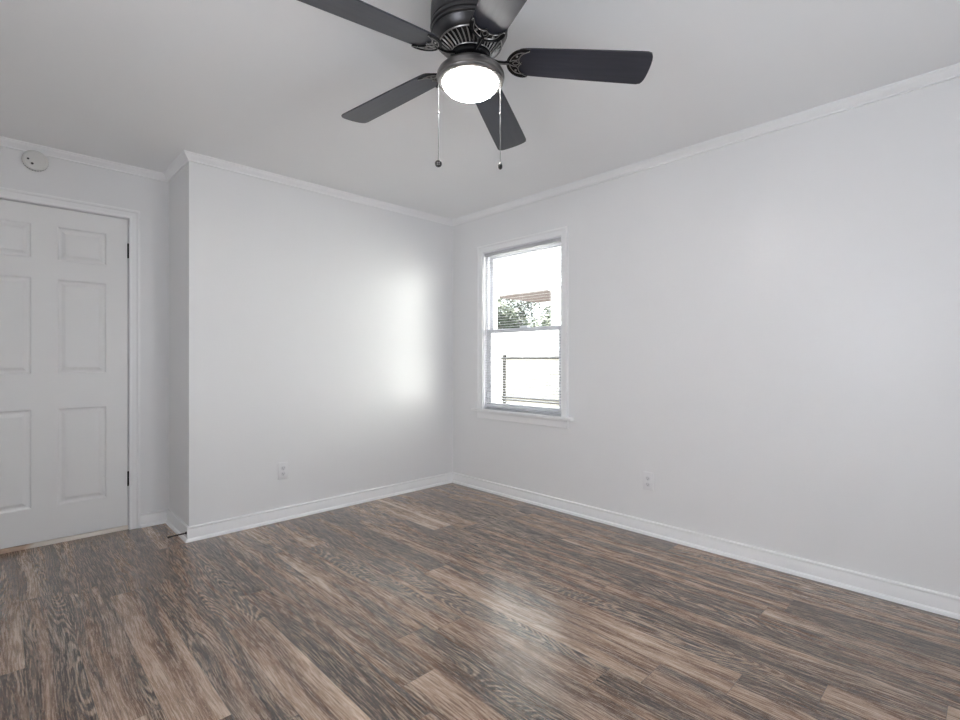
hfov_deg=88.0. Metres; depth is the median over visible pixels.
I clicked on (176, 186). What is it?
wall
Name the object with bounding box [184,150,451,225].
trim
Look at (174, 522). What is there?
baseboard
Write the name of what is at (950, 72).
trim
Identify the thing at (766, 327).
wall
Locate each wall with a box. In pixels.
[0,146,167,513]
[168,166,184,522]
[185,161,451,525]
[452,77,959,596]
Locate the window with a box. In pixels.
[471,226,573,428]
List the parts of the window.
sill, sash, sash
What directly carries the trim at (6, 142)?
attached to the wall at (61, 178)
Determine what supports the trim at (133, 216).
attached to the wall at (61, 178)
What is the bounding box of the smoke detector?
[21,150,48,171]
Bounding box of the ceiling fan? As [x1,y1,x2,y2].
[298,0,652,169]
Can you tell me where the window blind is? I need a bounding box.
[484,237,560,415]
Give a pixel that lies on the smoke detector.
(34, 160)
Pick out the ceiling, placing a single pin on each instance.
(265, 85)
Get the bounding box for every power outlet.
[278,462,287,479]
[643,471,653,490]
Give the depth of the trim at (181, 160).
3.21 m
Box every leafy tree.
[498,298,540,328]
[528,305,550,326]
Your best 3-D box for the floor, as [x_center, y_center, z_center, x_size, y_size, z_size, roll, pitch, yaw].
[-0.290,1.181,1.940,3.920,0.120,4.968,0,0,-44]
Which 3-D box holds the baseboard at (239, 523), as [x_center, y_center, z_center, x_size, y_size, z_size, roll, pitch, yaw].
[-1.027,1.076,3.807,2.179,0.091,0.024,0,0,-44]
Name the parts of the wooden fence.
post, post, rail, rail, rail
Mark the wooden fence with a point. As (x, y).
(541, 364)
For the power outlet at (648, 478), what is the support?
attached to the wall at (766, 327)
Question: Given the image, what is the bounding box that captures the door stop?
[167,532,186,537]
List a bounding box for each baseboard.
[140,509,166,527]
[165,509,188,542]
[186,472,451,542]
[452,472,959,619]
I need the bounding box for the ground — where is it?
[499,395,548,406]
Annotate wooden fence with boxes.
[497,355,558,404]
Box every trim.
[0,136,166,181]
[0,187,139,529]
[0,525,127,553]
[164,151,188,182]
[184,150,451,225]
[452,63,959,225]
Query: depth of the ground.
17.54 m
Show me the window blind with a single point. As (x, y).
(556, 240)
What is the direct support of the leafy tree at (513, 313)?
on the ground
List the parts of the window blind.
rail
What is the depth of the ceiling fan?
1.75 m
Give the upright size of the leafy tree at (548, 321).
5.916 m
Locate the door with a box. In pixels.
[0,199,128,548]
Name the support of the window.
in the wall at (766, 327)
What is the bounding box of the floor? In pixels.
[0,483,959,719]
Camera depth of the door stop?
3.03 m
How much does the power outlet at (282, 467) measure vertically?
0.115 m
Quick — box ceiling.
[0,0,959,218]
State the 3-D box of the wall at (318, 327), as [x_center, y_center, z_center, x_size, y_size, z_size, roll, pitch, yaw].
[-1.062,-0.079,3.860,2.155,2.400,0.100,0,0,-44]
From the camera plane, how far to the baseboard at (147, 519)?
3.37 m
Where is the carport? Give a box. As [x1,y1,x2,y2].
[497,247,560,407]
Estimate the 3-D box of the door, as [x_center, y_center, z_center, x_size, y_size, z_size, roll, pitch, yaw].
[-2.635,0.082,3.009,0.836,2.020,0.049,0,0,-44]

